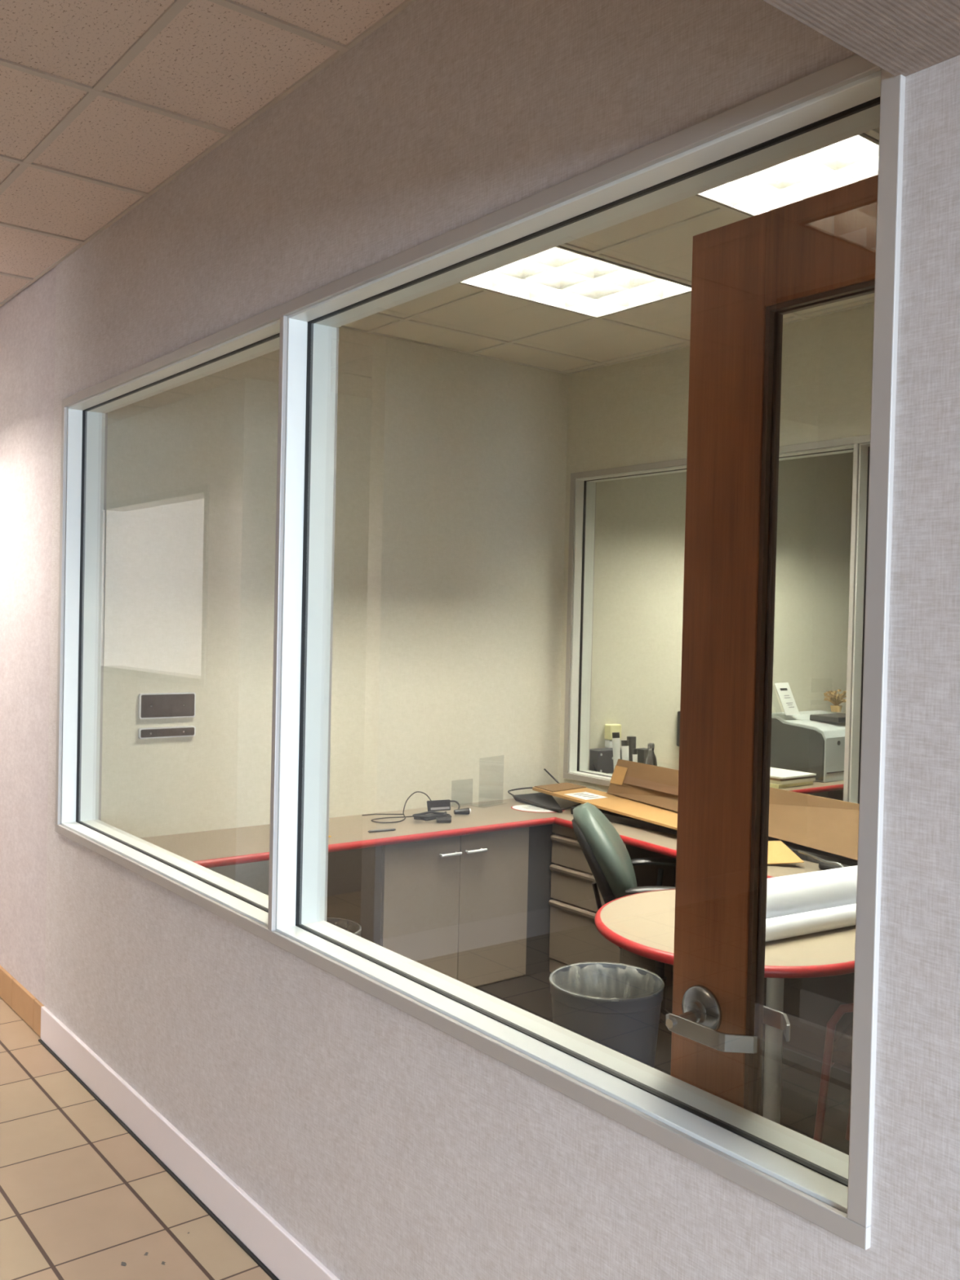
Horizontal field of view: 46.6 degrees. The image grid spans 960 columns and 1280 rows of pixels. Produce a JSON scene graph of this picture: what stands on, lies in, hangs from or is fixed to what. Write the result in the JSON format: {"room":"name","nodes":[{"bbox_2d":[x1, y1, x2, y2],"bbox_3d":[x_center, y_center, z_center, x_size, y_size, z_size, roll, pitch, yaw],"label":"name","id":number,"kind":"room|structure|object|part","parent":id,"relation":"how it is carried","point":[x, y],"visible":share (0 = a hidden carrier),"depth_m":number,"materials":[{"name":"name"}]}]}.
{"room":"office corridor","nodes":[
{"label":"office corridor","id":0,"kind":"room"},
{"bbox_2d":[0,0,415,306],"bbox_3d":[-4.124,-1.452,0.842,8.200,0.020,12.500,0,1,-38],"label":"ceiling","id":1,"kind":"structure","parent":0,"point":[214,64],"depth_m":2.86,"materials":[{"name":"tile"}]},
{"bbox_2d":[0,970,851,1279],"bbox_3d":[-1.342,1.633,3.014,15.300,0.061,12.700,0,1,-38],"label":"floor","id":2,"kind":"structure","parent":0,"point":[81,1198],"depth_m":3.34,"materials":[{"name":"tile"}]},
{"bbox_2d":[326,917,361,937],"bbox_3d":[-0.679,1.403,4.747,0.346,0.365,0.346,0,1,-38],"label":"waste bin","id":3,"kind":"object","parent":2,"relation":"on","point":[352,926],"visible":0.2,"depth_m":4.87,"materials":[{"name":"grey plastic"}]},
{"bbox_2d":[326,826,528,987],"bbox_3d":[-0.240,1.229,5.210,0.816,0.716,0.538,0,1,-38],"label":"base cabinet","id":4,"kind":"object","parent":2,"relation":"on","point":[455,907],"visible":0.79,"depth_m":5.01,"materials":[{"name":"beige laminate"}]},
{"bbox_3d":[-0.261,1.230,4.905,0.404,0.701,0.018,0,1,-38],"label":"door","id":5,"kind":"part","parent":4,"relation":"part of","materials":[{"name":"beige laminate"}]},
{"bbox_3d":[-0.133,0.954,4.963,0.110,0.013,0.033,0,1,-38],"label":"handle","id":6,"kind":"part","parent":4,"relation":"part of","materials":[{"name":"silver metal"}]},
{"bbox_3d":[-0.019,0.955,5.052,0.110,0.013,0.033,0,1,-38],"label":"handle","id":7,"kind":"part","parent":4,"relation":"part of","materials":[{"name":"silver metal"}]},
{"bbox_3d":[0.060,1.232,5.157,0.404,0.701,0.018,0,1,-38],"label":"door","id":8,"kind":"part","parent":4,"relation":"part of","materials":[{"name":"beige laminate"}]},
{"bbox_2d":[523,823,555,976],"bbox_3d":[0.312,1.233,5.672,0.620,0.716,0.492,0,1,-38],"label":"panel","id":9,"kind":"object","parent":2,"relation":"on","point":[540,854],"visible":0.14,"depth_m":5.34,"materials":[{"name":"grey laminate"}]},
{"bbox_2d":[549,963,664,1067],"bbox_3d":[0.440,1.410,3.924,0.406,0.435,0.406,0,1,-38],"label":"waste bin","id":10,"kind":"object","parent":2,"relation":"on","point":[616,1007],"visible":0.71,"depth_m":3.80,"materials":[{"name":"grey plastic"}]},
{"bbox_2d":[548,823,675,986],"bbox_3d":[0.668,1.248,5.324,0.490,0.716,0.472,0,1,-38],"label":"drawer pedestal","id":11,"kind":"object","parent":2,"relation":"on","point":[575,938],"visible":0.48,"depth_m":5.21,"materials":[{"name":"beige paint"}]},
{"bbox_2d":[140,795,822,878],"bbox_3d":[0.212,0.881,4.256,2.569,0.033,2.579,0,1,-38],"label":"countertop","id":12,"kind":"structure","parent":11,"relation":"on","point":[250,844],"depth_m":4.85,"materials":[{"name":"beige laminate"}]},
{"bbox_2d":[368,828,395,832],"bbox_3d":[-0.429,0.833,4.877,0.130,0.010,0.010,1,1,-28],"label":"pen","id":13,"kind":"object","parent":12,"relation":"on","point":[386,829],"visible":1,"depth_m":4.87,"materials":[{"name":"black plastic"}]},
{"bbox_2d":[361,791,471,822],"bbox_3d":[-0.253,0.782,5.207,0.511,0.109,0.302,0,1,-38],"label":"power adapter","id":14,"kind":"object","parent":12,"relation":"on","point":[433,806],"visible":1,"depth_m":5.23,"materials":[{"name":"black plastic"}]},
{"bbox_3d":[0.179,0.887,3.896,2.071,0.033,2.053,0,1,-38],"label":"edge moulding","id":15,"kind":"part","parent":12,"relation":"part of","materials":[{"name":"red plastic"}]},
{"bbox_2d":[511,804,564,813],"bbox_3d":[0.288,0.841,5.561,0.270,0.003,0.210,2,1,17],"label":"leaflet","id":16,"kind":"object","parent":12,"relation":"on","point":[530,808],"visible":0.77,"depth_m":5.54,"materials":[{"name":"white paper"}]},
{"bbox_2d":[526,805,545,810],"bbox_3d":[0.287,0.839,5.559,0.160,0.001,0.086,2,1,17],"label":"print","id":17,"kind":"object","parent":16,"relation":"on","point":[528,807],"depth_m":5.55,"materials":[{"name":"grey paper"}]},
{"bbox_2d":[507,786,581,813],"bbox_3d":[0.363,0.812,5.693,0.328,0.054,0.466,0,1,-38],"label":"tray","id":18,"kind":"object","parent":12,"relation":"on","point":[541,800],"visible":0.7,"depth_m":5.67,"materials":[{"name":"black plastic"}]},
{"bbox_2d":[570,806,857,866],"bbox_3d":[1.082,0.855,4.870,0.325,0.035,1.670,0,1,-38],"label":"flat box","id":19,"kind":"object","parent":12,"relation":"on","point":[611,816],"visible":0.2,"depth_m":4.68,"materials":[{"name":"brown cardboard"}]},
{"bbox_2d":[532,782,677,830],"bbox_3d":[0.719,0.796,5.288,0.330,0.042,1.359,1,1,-35],"label":"carton","id":20,"kind":"object","parent":19,"relation":"on","point":[581,794],"visible":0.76,"depth_m":5.38,"materials":[{"name":"cardboard"}]},
{"bbox_2d":[543,768,559,783],"bbox_3d":[0.391,0.732,5.948,0.115,0.086,0.010,2,1,32],"label":"pen","id":21,"kind":"object","parent":20,"relation":"attached to","point":[544,769],"visible":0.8,"depth_m":5.95,"materials":[{"name":"black plastic"}]},
{"bbox_2d":[573,792,597,798],"bbox_3d":[0.529,0.774,5.554,0.070,0.002,0.125,0,1,-38],"label":"print","id":22,"kind":"object","parent":20,"relation":"on","point":[585,795],"depth_m":5.56,"materials":[{"name":"grey paper"}]},
{"bbox_2d":[607,759,859,860],"bbox_3d":[1.201,0.725,4.947,0.279,0.197,1.751,1,1,-30],"label":"carton","id":23,"kind":"object","parent":19,"relation":"on","point":[830,825],"visible":0.51,"depth_m":4.66,"materials":[{"name":"brown cardboard"}]},
{"bbox_2d":[671,857,854,1039],"bbox_3d":[1.383,1.268,4.596,0.015,0.697,1.535,0,1,-38],"label":"panel","id":24,"kind":"object","parent":12,"relation":"attached to","point":[809,1003],"visible":0.22,"depth_m":4.58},
{"bbox_2d":[767,840,804,864],"bbox_3d":[1.152,0.849,4.502,0.187,0.059,0.408,1,1,-28],"label":"flap","id":25,"kind":"object","parent":12,"relation":"on","point":[779,852],"visible":0.43,"depth_m":4.42,"materials":[{"name":"yellow paper"}]},
{"bbox_2d":[797,849,844,867],"bbox_3d":[1.316,0.860,4.279,0.041,0.056,0.275,1,1,-18],"label":"stapler","id":26,"kind":"object","parent":12,"relation":"on","point":[841,865],"visible":0.7,"depth_m":4.27,"materials":[{"name":"metal"}]},
{"bbox_2d":[818,861,849,870],"bbox_3d":[1.459,0.878,4.155,0.045,0.034,0.440,0,1,-38],"label":"cable bundle","id":27,"kind":"object","parent":12,"relation":"on","point":[824,866],"visible":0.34,"depth_m":4.28,"materials":[{"name":"black plastic"}]},
{"bbox_3d":[0.494,1.009,5.177,0.031,0.136,0.472,0,1,-38],"label":"drawer","id":28,"kind":"part","parent":11,"relation":"part of","materials":[{"name":"beige paint"}]},
{"bbox_3d":[0.490,1.165,5.180,0.031,0.162,0.472,0,1,-38],"label":"drawer","id":29,"kind":"part","parent":11,"relation":"part of","materials":[{"name":"beige paint"}]},
{"bbox_3d":[0.485,1.395,5.185,0.031,0.282,0.472,0,1,-38],"label":"drawer","id":30,"kind":"part","parent":11,"relation":"part of","materials":[{"name":"beige paint"}]},
{"bbox_3d":[0.500,0.912,5.179,0.020,0.041,0.472,0,1,-38],"label":"drawer","id":31,"kind":"part","parent":11,"relation":"part of","materials":[{"name":"beige paint"}]},
{"bbox_2d":[571,802,675,1024],"bbox_3d":[0.696,1.151,4.544,0.664,0.939,0.586,1,1,8],"label":"office chair","id":32,"kind":"object","parent":2,"relation":"on","point":[606,855],"visible":0.48,"depth_m":4.42,"materials":[{"name":"leather"}]},
{"bbox_3d":[0.513,0.900,4.561,0.274,0.447,0.460,1,1,8],"label":"backrest","id":33,"kind":"part","parent":32,"relation":"part of","materials":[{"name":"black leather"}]},
{"bbox_3d":[0.710,0.964,4.269,0.302,0.039,0.052,1,1,8],"label":"armrest","id":34,"kind":"part","parent":32,"relation":"part of","materials":[{"name":"black plastic"}]},
{"bbox_3d":[0.783,0.956,4.788,0.302,0.039,0.052,1,1,8],"label":"armrest","id":35,"kind":"part","parent":32,"relation":"part of","materials":[{"name":"black plastic"}]},
{"bbox_3d":[0.769,1.105,4.716,0.035,0.242,0.177,1,1,1],"label":"arm post","id":36,"kind":"part","parent":32,"relation":"part of","materials":[{"name":"black plastic"}]},
{"bbox_3d":[0.799,1.534,4.414,0.052,0.078,0.256,1,1,-30],"label":"arm","id":37,"kind":"part","parent":32,"relation":"part of","materials":[{"name":"black plastic"}]},
{"bbox_3d":[0.871,1.533,4.558,0.256,0.078,0.052,1,1,-7],"label":"arm","id":38,"kind":"part","parent":32,"relation":"part of","materials":[{"name":"black plastic"}]},
{"bbox_2d":[594,888,855,1138],"bbox_3d":[0.824,1.272,3.566,0.930,0.742,0.930,0,1,-38],"label":"round table","id":39,"kind":"object","parent":2,"relation":"on","point":[642,924],"visible":0.34,"depth_m":3.44,"materials":[{"name":"laminate"},{"name":"red plastic"},{"name":"light grey painted steel"}]},
{"bbox_3d":[0.833,0.918,3.559,0.930,0.033,0.930,0,1,-38],"label":"edge moulding","id":40,"kind":"part","parent":39,"relation":"part of","materials":[{"name":"red plastic"}]},
{"bbox_2d":[765,903,856,942],"bbox_3d":[1.046,0.874,3.463,0.684,0.065,0.065,1,1,-32],"label":"paper roll","id":41,"kind":"object","parent":39,"relation":"on","point":[835,917],"visible":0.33,"depth_m":3.41,"materials":[{"name":"white paper"}]},
{"bbox_2d":[765,865,857,919],"bbox_3d":[0.997,0.829,3.562,0.729,0.150,0.150,1,1,-32],"label":"paper roll","id":42,"kind":"object","parent":39,"relation":"on","point":[788,895],"visible":0.34,"depth_m":3.53,"materials":[{"name":"white paper"}]},
{"bbox_2d":[813,1003,853,1142],"bbox_3d":[1.291,1.340,3.336,0.479,0.613,0.485,2,1,32],"label":"chair","id":43,"kind":"object","parent":2,"relation":"on","point":[839,1051],"visible":0.31,"depth_m":3.24,"materials":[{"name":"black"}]},
{"bbox_3d":[1.296,1.223,3.333,0.410,0.040,0.420,2,1,32],"label":"seat","id":44,"kind":"part","parent":43,"relation":"part of","materials":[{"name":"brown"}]},
{"bbox_3d":[1.412,1.339,3.532,0.479,0.613,0.025,2,1,32],"label":"frame","id":45,"kind":"part","parent":43,"relation":"part of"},
{"bbox_2d":[827,789,843,800],"bbox_3d":[2.546,1.252,7.393,0.020,0.717,0.548,0,1,-38],"label":"panel","id":46,"kind":"object","parent":2,"relation":"on","point":[836,794],"visible":0.02,"depth_m":7.55,"materials":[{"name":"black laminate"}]},
{"bbox_2d":[101,327,853,895],"bbox_3d":[1.078,0.081,6.625,6.854,3.020,0.120,0,1,-38],"label":"wall","id":47,"kind":"structure","parent":0,"point":[451,478],"depth_m":5.41,"materials":[{"name":"beige paint"}]},
{"bbox_2d":[137,692,195,719],"bbox_3d":[-1.309,0.275,4.669,0.244,0.105,0.016,0,1,-38],"label":"wall plate","id":48,"kind":"object","parent":47,"relation":"attached to","point":[178,704],"visible":1,"depth_m":4.66,"materials":[{"name":"silver metal"}]},
{"bbox_2d":[137,725,195,738],"bbox_3d":[-1.310,0.387,4.673,0.245,0.044,0.016,0,1,-38],"label":"wall plate","id":49,"kind":"object","parent":47,"relation":"attached to","point":[186,731],"visible":1,"depth_m":4.67,"materials":[{"name":"silver metal"}]},
{"bbox_2d":[604,724,621,747],"bbox_3d":[0.748,0.540,6.274,0.090,0.130,0.049,0,1,-38],"label":"air freshener","id":50,"kind":"object","parent":47,"relation":"attached to","point":[609,728],"visible":0.7,"depth_m":6.25,"materials":[{"name":"beige plastic"}]},
{"bbox_2d":[676,711,679,746],"bbox_3d":[1.254,0.534,6.645,0.145,0.236,0.090,0,1,-38],"label":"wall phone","id":51,"kind":"object","parent":47,"relation":"attached to","point":[678,712],"visible":0.06,"depth_m":6.62,"materials":[{"name":"black plastic"}]},
{"bbox_2d":[779,780,844,794],"bbox_3d":[2.043,0.873,6.951,3.322,0.033,0.603,0,1,-38],"label":"countertop","id":52,"kind":"structure","parent":47,"relation":"attached to","point":[817,787],"depth_m":6.56,"materials":[{"name":"beige laminate"}]},
{"bbox_2d":[612,732,620,768],"bbox_3d":[0.743,0.672,6.060,0.042,0.343,0.064,0,1,-38],"label":"tube","id":53,"kind":"object","parent":52,"relation":"on","point":[615,735],"visible":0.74,"depth_m":6.05,"materials":[{"name":"white plastic"}]},
{"bbox_2d":[621,740,629,760],"bbox_3d":[0.794,0.696,6.091,0.042,0.297,0.059,0,1,-38],"label":"tube","id":54,"kind":"object","parent":52,"relation":"on","point":[624,744],"visible":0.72,"depth_m":6.08,"materials":[{"name":"white plastic"}]},
{"bbox_2d":[626,736,635,761],"bbox_3d":[0.834,0.688,6.163,0.052,0.309,0.052,0,1,-38],"label":"canister","id":55,"kind":"object","parent":52,"relation":"on","point":[632,740],"visible":0.4,"depth_m":6.14,"materials":[{"name":"black plastic"}]},
{"bbox_2d":[632,748,637,762],"bbox_3d":[0.848,0.720,6.096,0.028,0.250,0.038,0,1,-38],"label":"tube","id":56,"kind":"object","parent":52,"relation":"on","point":[634,750],"visible":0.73,"depth_m":6.08,"materials":[{"name":"white plastic"}]},
{"bbox_2d":[637,747,648,763],"bbox_3d":[0.909,0.724,6.204,0.070,0.239,0.070,0,1,-38],"label":"canister","id":57,"kind":"object","parent":52,"relation":"on","point":[642,752],"visible":0.24,"depth_m":6.17,"materials":[{"name":"black plastic"}]},
{"bbox_2d":[644,742,657,765],"bbox_3d":[0.933,0.704,6.101,0.072,0.284,0.072,0,1,-38],"label":"drink bottle","id":58,"kind":"object","parent":52,"relation":"on","point":[650,758],"visible":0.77,"depth_m":6.08,"materials":[{"name":"plastic"}]},
{"bbox_2d":[769,781,813,788],"bbox_3d":[1.722,0.842,6.707,0.330,0.022,0.430,0,1,-38],"label":"paper stack","id":59,"kind":"object","parent":52,"relation":"on","point":[771,785],"visible":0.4,"depth_m":6.50,"materials":[{"name":"beige paper"}]},
{"bbox_2d":[769,777,815,784],"bbox_3d":[1.736,0.821,6.702,0.324,0.020,0.430,0,1,-38],"label":"paper stack","id":60,"kind":"object","parent":59,"relation":"on","point":[813,779],"visible":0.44,"depth_m":6.50,"materials":[{"name":"beige paper"}]},
{"bbox_2d":[769,775,813,781],"bbox_3d":[1.727,0.805,6.705,0.328,0.012,0.430,0,1,-38],"label":"paper stack","id":61,"kind":"object","parent":60,"relation":"on","point":[771,778],"visible":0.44,"depth_m":6.49,"materials":[{"name":"brown paper"}]},
{"bbox_2d":[769,767,816,779],"bbox_3d":[1.741,0.793,6.701,0.322,0.010,0.430,0,1,-38],"label":"paper stack","id":62,"kind":"object","parent":61,"relation":"on","point":[778,773],"visible":0.49,"depth_m":6.60,"materials":[{"name":"white paper"}]},
{"bbox_2d":[770,710,845,782],"bbox_3d":[2.175,0.664,7.095,0.640,0.384,0.489,0,1,-38],"label":"printer","id":63,"kind":"object","parent":52,"relation":"on","point":[813,741],"visible":0.67,"depth_m":6.84,"materials":[{"name":"grey plastic"}]},
{"bbox_2d":[773,682,799,715],"bbox_3d":[1.919,0.368,6.970,0.200,0.200,0.053,0,1,-38],"label":"sign","id":64,"kind":"object","parent":63,"relation":"on","point":[784,691],"visible":1,"depth_m":6.97,"materials":[{"name":"white paper"}]},
{"bbox_3d":[1.925,0.668,6.905,0.012,0.350,0.479,0,1,-38],"label":"panel","id":65,"kind":"part","parent":63,"relation":"part of","materials":[{"name":"grey plastic"}]},
{"bbox_2d":[823,689,846,711],"bbox_3d":[2.345,0.398,7.332,0.164,0.146,0.158,2,1,20],"label":"dried plant","id":66,"kind":"object","parent":63,"relation":"on","point":[836,700],"visible":0.96,"depth_m":7.30,"materials":[{"name":"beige plant"}]},
{"bbox_3d":[2.340,0.451,7.324,0.076,0.040,0.076,0,1,-38],"label":"pot","id":67,"kind":"part","parent":66,"relation":"part of","materials":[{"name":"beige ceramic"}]},
{"bbox_3d":[2.225,0.881,6.720,3.322,0.033,0.015,0,1,-38],"label":"edge moulding","id":68,"kind":"part","parent":52,"relation":"part of","materials":[{"name":"red plastic"}]},
{"bbox_3d":[0.700,0.787,6.195,0.230,0.104,0.100,0,1,-38],"label":"storage box","id":69,"kind":"object","parent":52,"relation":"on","visible":0},
{"bbox_2d":[589,747,622,773],"bbox_3d":[0.706,0.669,6.189,0.240,0.128,0.104,0,1,-38],"label":"case","id":70,"kind":"object","parent":69,"relation":"on","point":[601,760],"visible":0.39,"depth_m":6.11,"materials":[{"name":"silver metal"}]},
{"bbox_2d":[0,0,959,1279],"bbox_3d":[-0.876,0.020,3.447,0.146,3.171,12.500,0,1,-38],"label":"wall","id":71,"kind":"structure","parent":0,"point":[388,1145],"depth_m":2.34,"materials":[{"name":"paint"}]},
{"bbox_2d":[38,1039,279,1279],"bbox_3d":[-0.500,1.623,2.816,0.022,0.006,3.950,0,1,-38],"label":"trim","id":72,"kind":"structure","parent":71,"relation":"attached to","point":[114,1116],"depth_m":3.35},
{"bbox_2d":[0,964,339,1279],"bbox_3d":[-2.022,1.485,4.764,0.020,0.130,8.900,0,1,-38],"label":"baseboard","id":73,"kind":"structure","parent":71,"relation":"attached to","point":[286,1258],"depth_m":3.33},
{"bbox_2d":[54,53,905,1249],"bbox_3d":[-0.464,-0.039,2.922,0.166,1.642,3.479,0,1,-38],"label":"window","id":74,"kind":"structure","parent":71,"relation":"in","point":[829,1188],"depth_m":2.35,"materials":[{"name":"metal"}]},
{"bbox_2d":[665,174,878,1115],"bbox_3d":[0.658,0.468,1.723,0.188,2.390,0.925,0,1,-38],"label":"door","id":75,"kind":"structure","parent":71,"relation":"in","point":[819,250],"depth_m":1.96,"materials":[{"name":"brown wood"}]},
{"bbox_3d":[0.393,0.683,1.932,0.175,0.032,0.036,2,1,39],"label":"lever","id":76,"kind":"part","parent":75,"relation":"part of","materials":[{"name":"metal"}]},
{"bbox_3d":[0.515,0.684,2.028,0.036,0.032,0.175,1,1,-25],"label":"lever","id":77,"kind":"part","parent":75,"relation":"part of","materials":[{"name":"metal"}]},
{"bbox_2d":[338,127,879,374],"bbox_3d":[1.221,-1.369,2.994,2.574,0.020,5.680,0,1,-38],"label":"ceiling","id":78,"kind":"structure","parent":0,"point":[489,314],"depth_m":4.91,"materials":[{"name":"tile"}]},
{"bbox_2d":[458,245,691,318],"bbox_3d":[0.227,-1.478,4.278,1.190,0.153,0.582,0,1,-38],"label":"ceiling light","id":79,"kind":"object","parent":78,"relation":"attached to","point":[559,277],"visible":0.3,"depth_m":4.47,"materials":[{"name":"plastic"}]},
{"bbox_2d":[695,133,879,216],"bbox_3d":[0.978,-1.443,3.322,1.190,0.153,0.582,0,1,-38],"label":"ceiling light","id":80,"kind":"object","parent":78,"relation":"attached to","point":[854,159],"visible":0.06,"depth_m":3.38,"materials":[{"name":"plastic"}]},
{"bbox_2d":[558,303,874,792],"bbox_3d":[2.220,0.083,3.909,0.146,3.170,5.800,0,1,-38],"label":"wall","id":81,"kind":"structure","parent":0,"point":[635,411],"depth_m":5.42,"materials":[{"name":"beige paint"}]},
{"bbox_2d":[563,434,870,804],"bbox_3d":[1.608,-0.024,4.687,0.166,1.642,3.485,0,1,-38],"label":"window","id":82,"kind":"structure","parent":81,"relation":"in","point":[583,484],"depth_m":5.83,"materials":[{"name":"metal"}]},
{"bbox_2d":[763,0,959,76],"bbox_3d":[0.878,-1.052,-0.715,2.249,0.690,3.853,0,1,-38],"label":"ceiling","id":83,"kind":"structure","parent":0,"point":[905,37],"depth_m":1.37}
]}

